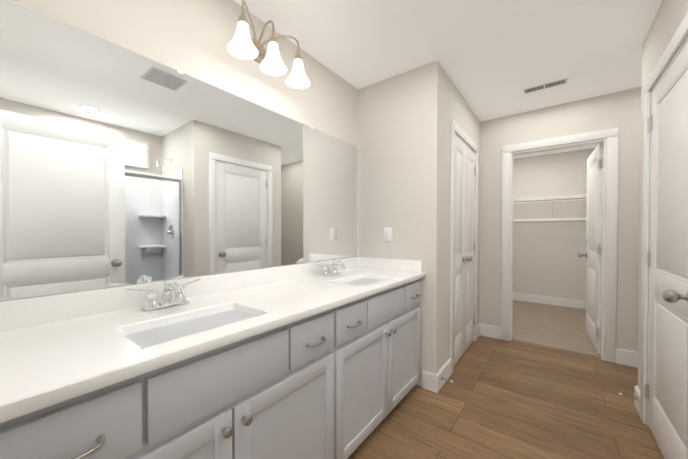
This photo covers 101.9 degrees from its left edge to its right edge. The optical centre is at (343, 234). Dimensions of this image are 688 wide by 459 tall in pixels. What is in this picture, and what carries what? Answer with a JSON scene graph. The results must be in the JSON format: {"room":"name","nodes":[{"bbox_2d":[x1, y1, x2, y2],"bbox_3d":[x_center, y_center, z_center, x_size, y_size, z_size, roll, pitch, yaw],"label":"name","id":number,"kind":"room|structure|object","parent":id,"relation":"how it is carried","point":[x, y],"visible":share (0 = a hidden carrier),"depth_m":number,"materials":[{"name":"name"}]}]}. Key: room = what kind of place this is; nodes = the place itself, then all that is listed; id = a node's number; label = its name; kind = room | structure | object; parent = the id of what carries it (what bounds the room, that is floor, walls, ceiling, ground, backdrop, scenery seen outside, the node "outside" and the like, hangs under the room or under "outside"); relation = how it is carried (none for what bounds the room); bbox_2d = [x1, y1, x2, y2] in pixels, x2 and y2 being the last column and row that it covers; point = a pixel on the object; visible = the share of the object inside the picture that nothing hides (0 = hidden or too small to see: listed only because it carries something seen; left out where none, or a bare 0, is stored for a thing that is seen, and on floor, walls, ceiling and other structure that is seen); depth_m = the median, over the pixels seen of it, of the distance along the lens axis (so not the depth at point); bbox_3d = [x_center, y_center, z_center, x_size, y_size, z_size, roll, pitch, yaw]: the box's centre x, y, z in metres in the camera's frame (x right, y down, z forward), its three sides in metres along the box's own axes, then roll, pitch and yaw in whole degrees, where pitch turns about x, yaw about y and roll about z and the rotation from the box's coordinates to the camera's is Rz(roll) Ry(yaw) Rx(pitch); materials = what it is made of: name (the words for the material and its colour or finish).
{"room":"bathroom","nodes":[
{"label":"bathroom","id":0,"kind":"room"},
{"bbox_2d":[0,256,359,331],"bbox_3d":[-0.504,0.247,1.634,0.020,0.092,2.106,1,1,37],"label":"backsplash","id":1,"kind":"structure","parent":0,"relation":"attached to","point":[18,313],"depth_m":1.07,"materials":[{"name":"white stone"}]},
{"bbox_2d":[13,0,357,288],"bbox_3d":[-0.477,-0.054,1.786,0.120,2.440,4.950,1,1,37],"label":"wall","id":2,"kind":"structure","parent":0,"point":[193,38],"depth_m":1.44,"materials":[{"name":"beige paint"}]},
{"bbox_2d":[0,0,356,300],"bbox_3d":[-0.503,-0.283,1.642,0.007,0.966,2.026,1,1,37],"label":"vanity mirror","id":3,"kind":"object","parent":2,"relation":"attached to","point":[120,166],"visible":1,"depth_m":1.17,"materials":[{"name":"silver mirror"}]},
{"bbox_2d":[228,0,309,88],"bbox_3d":[-0.423,-1.047,1.550,0.234,0.275,0.512,1,1,37],"label":"sconce","id":4,"kind":"object","parent":2,"relation":"attached to","point":[242,44],"visible":1,"depth_m":1.52,"materials":[{"name":"white glass"}]},
{"bbox_2d":[360,257,421,271],"bbox_3d":[0.363,0.239,2.285,0.570,0.092,0.020,1,1,37],"label":"backsplash","id":5,"kind":"structure","parent":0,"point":[365,262],"depth_m":2.25,"materials":[{"name":"white stone"}]},
{"bbox_2d":[358,60,442,386],"bbox_3d":[0.440,-0.060,2.313,0.700,2.440,0.120,1,1,37],"label":"wall","id":6,"kind":"structure","parent":0,"point":[400,117],"depth_m":2.18,"materials":[{"name":"beige paint"}]},
{"bbox_2d":[384,227,391,241],"bbox_3d":[0.361,-0.003,2.292,0.076,0.117,0.010,1,1,37],"label":"switch plate","id":7,"kind":"object","parent":6,"relation":"attached to","point":[387,234],"visible":1,"depth_m":2.29,"materials":[{"name":"white plastic"}]},
{"bbox_2d":[422,370,435,391],"bbox_3d":[0.638,1.095,2.092,0.100,0.135,0.014,1,1,37],"label":"baseboard","id":8,"kind":"structure","parent":6,"relation":"attached to","point":[428,380],"depth_m":2.09,"materials":[{"name":"white wood"}]},
{"bbox_2d":[234,0,662,158],"bbox_3d":[1.311,-1.323,1.741,3.000,0.100,7.070,1,1,37],"label":"ceiling","id":9,"kind":"structure","parent":0,"point":[494,58],"depth_m":1.84,"materials":[{"name":"white paint"}]},
{"bbox_2d":[523,77,567,93],"bbox_3d":[1.725,-1.276,2.401,0.310,0.008,0.105,1,1,37],"label":"ceiling vent","id":10,"kind":"object","parent":9,"relation":"in","point":[563,81],"visible":1,"depth_m":2.39,"materials":[{"name":"white plastic"}]},
{"bbox_2d":[441,69,479,367],"bbox_3d":[1.107,-0.065,2.710,0.120,2.440,1.320,1,1,37],"label":"wall","id":11,"kind":"structure","parent":0,"point":[446,123],"depth_m":2.27,"materials":[{"name":"beige paint"}]},
{"bbox_2d":[435,358,452,392],"bbox_3d":[0.816,1.094,2.161,0.098,0.135,0.339,1,1,37],"label":"baseboard","id":12,"kind":"structure","parent":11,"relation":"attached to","point":[443,374],"depth_m":2.14,"materials":[{"name":"white wood"}]},
{"bbox_2d":[454,135,469,364],"bbox_3d":[1.046,0.133,2.513,0.098,2.025,0.431,1,1,37],"label":"closet door","id":13,"kind":"structure","parent":11,"relation":"in","point":[459,263],"depth_m":2.55,"materials":[{"name":"white wood"}]},
{"bbox_2d":[450,119,477,373],"bbox_3d":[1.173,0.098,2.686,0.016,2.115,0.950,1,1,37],"label":"trim","id":14,"kind":"structure","parent":11,"relation":"attached to","point":[460,132],"depth_m":2.35,"materials":[{"name":"white wood"}]},
{"bbox_2d":[464,145,475,351],"bbox_3d":[1.307,0.129,2.856,0.098,2.025,0.431,1,1,37],"label":"closet door","id":15,"kind":"structure","parent":11,"relation":"in","point":[469,318],"depth_m":2.84,"materials":[{"name":"white wood"}]},
{"bbox_2d":[477,323,479,338],"bbox_3d":[1.511,1.083,3.142,0.014,0.135,0.165,1,1,37],"label":"baseboard","id":16,"kind":"structure","parent":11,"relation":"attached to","point":[478,330],"depth_m":3.13,"materials":[{"name":"white wood"}]},
{"bbox_2d":[347,335,663,458],"bbox_3d":[0.650,1.217,0.904,3.000,0.080,4.890,1,1,37],"label":"floor","id":17,"kind":"structure","parent":0,"point":[503,399],"depth_m":1.82,"materials":[{"name":"brown wood"}]},
{"bbox_2d":[0,276,424,458],"bbox_3d":[-0.264,0.748,1.457,0.623,0.846,2.106,1,1,37],"label":"bathroom vanity","id":18,"kind":"object","parent":17,"relation":"on","point":[317,360],"depth_m":0.96,"materials":[{"name":"grey wood"}]},
{"bbox_2d":[0,268,423,411],"bbox_3d":[-0.272,0.310,1.458,0.604,0.030,2.106,1,1,37],"label":"countertop","id":19,"kind":"structure","parent":18,"relation":"on","point":[38,361],"depth_m":0.82,"materials":[{"name":"white stone"}]},
{"bbox_2d":[124,276,203,311],"bbox_3d":[-0.699,0.247,1.136,0.160,0.104,0.280,1,1,37],"label":"faucet","id":20,"kind":"object","parent":19,"relation":"on","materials":[{"name":"silver metal"}]},
{"bbox_2d":[108,300,275,347],"bbox_3d":[-0.516,0.364,0.997,0.272,0.128,0.432,1,1,37],"label":"sink","id":21,"kind":"object","parent":19,"relation":"in","point":[151,330],"depth_m":1.03,"materials":[{"name":"white ceramic"}]},
{"bbox_2d":[316,260,347,275],"bbox_3d":[-0.060,0.236,1.975,0.160,0.104,0.280,1,1,37],"label":"faucet","id":22,"kind":"object","parent":19,"relation":"on","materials":[{"name":"silver metal"}]},
{"bbox_2d":[332,272,395,287],"bbox_3d":[0.124,0.354,1.836,0.272,0.128,0.432,1,1,37],"label":"sink","id":23,"kind":"object","parent":19,"relation":"in","point":[365,279],"depth_m":1.94,"materials":[{"name":"white ceramic"}]},
{"bbox_2d":[513,148,594,300],"bbox_3d":[3.215,-0.088,4.675,1.650,2.440,0.120,1,1,37],"label":"wall","id":24,"kind":"structure","parent":0,"point":[547,261],"depth_m":4.50,"materials":[{"name":"beige paint"}]},
{"bbox_2d":[513,292,585,308],"bbox_3d":[3.174,1.065,4.635,1.650,0.135,0.014,1,1,37],"label":"baseboard","id":25,"kind":"structure","parent":24,"relation":"attached to","point":[572,303],"depth_m":4.50,"materials":[{"name":"white wood"}]},
{"bbox_2d":[513,194,586,221],"bbox_3d":[3.083,-0.411,4.498,1.647,0.390,0.305,1,1,37],"label":"wire closet shelf","id":26,"kind":"object","parent":24,"relation":"attached to","point":[582,196],"visible":0.5,"depth_m":4.31,"materials":[{"name":"white metal"}]},
{"bbox_2d":[512,300,600,356],"bbox_3d":[2.590,1.178,3.870,1.890,0.086,2.180,1,1,37],"label":"floor","id":27,"kind":"structure","parent":0,"point":[556,327],"depth_m":3.44,"materials":[{"name":"beige carpet"}]},
{"bbox_2d":[479,87,641,351],"bbox_3d":[2.180,-0.066,2.798,2.880,2.440,0.120,1,1,37],"label":"wall","id":28,"kind":"structure","parent":0,"point":[624,111],"depth_m":2.64,"materials":[{"name":"beige paint"}]},
{"bbox_2d":[480,323,500,339],"bbox_3d":[1.640,1.083,3.138,0.225,0.135,0.014,1,1,37],"label":"baseboard","id":29,"kind":"structure","parent":28,"relation":"attached to","point":[486,330],"depth_m":3.13,"materials":[{"name":"white wood"}]},
{"bbox_2d":[501,128,618,362],"bbox_3d":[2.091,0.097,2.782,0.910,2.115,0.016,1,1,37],"label":"trim","id":30,"kind":"structure","parent":28,"relation":"attached to","point":[611,135],"depth_m":2.54,"materials":[{"name":"white wood"}]},
{"bbox_2d":[578,144,601,353],"bbox_3d":[2.659,0.128,2.967,0.202,2.025,0.787,0,1,34],"label":"closet door","id":31,"kind":"structure","parent":28,"relation":"in","point":[592,254],"depth_m":2.87,"materials":[{"name":"white wood"}]},
{"bbox_2d":[616,348,637,367],"bbox_3d":[2.821,1.093,2.238,0.925,0.135,0.014,1,1,37],"label":"baseboard","id":32,"kind":"structure","parent":28,"relation":"attached to","point":[626,357],"depth_m":2.47,"materials":[{"name":"white wood"}]},
{"bbox_2d":[638,38,645,389],"bbox_3d":[2.335,-0.051,1.573,0.910,2.440,0.100,1,1,37],"label":"wall","id":33,"kind":"structure","parent":0,"point":[641,197],"depth_m":1.86,"materials":[{"name":"beige paint"}]},
{"bbox_2d":[645,0,687,424],"bbox_3d":[1.709,-0.049,1.421,0.100,2.440,0.900,1,1,37],"label":"wall","id":34,"kind":"structure","parent":0,"point":[669,18],"depth_m":1.51,"materials":[{"name":"beige paint"}]},
{"bbox_2d":[619,385,639,415],"bbox_3d":[1.918,1.098,1.872,0.098,0.135,0.179,1,1,37],"label":"baseboard","id":35,"kind":"structure","parent":34,"relation":"attached to","point":[636,397],"depth_m":1.87,"materials":[{"name":"white wood"}]},
{"bbox_2d":[640,12,687,426],"bbox_3d":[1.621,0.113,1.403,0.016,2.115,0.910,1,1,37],"label":"trim","id":36,"kind":"structure","parent":34,"relation":"attached to","point":[676,41],"depth_m":1.71,"materials":[{"name":"white wood"}]},
{"bbox_2d":[645,41,687,458],"bbox_3d":[1.653,0.146,1.399,0.202,2.025,0.787,1,1,37],"label":"room door","id":37,"kind":"structure","parent":34,"relation":"in","point":[666,392],"depth_m":1.39,"materials":[{"name":"white wood"}]}
]}

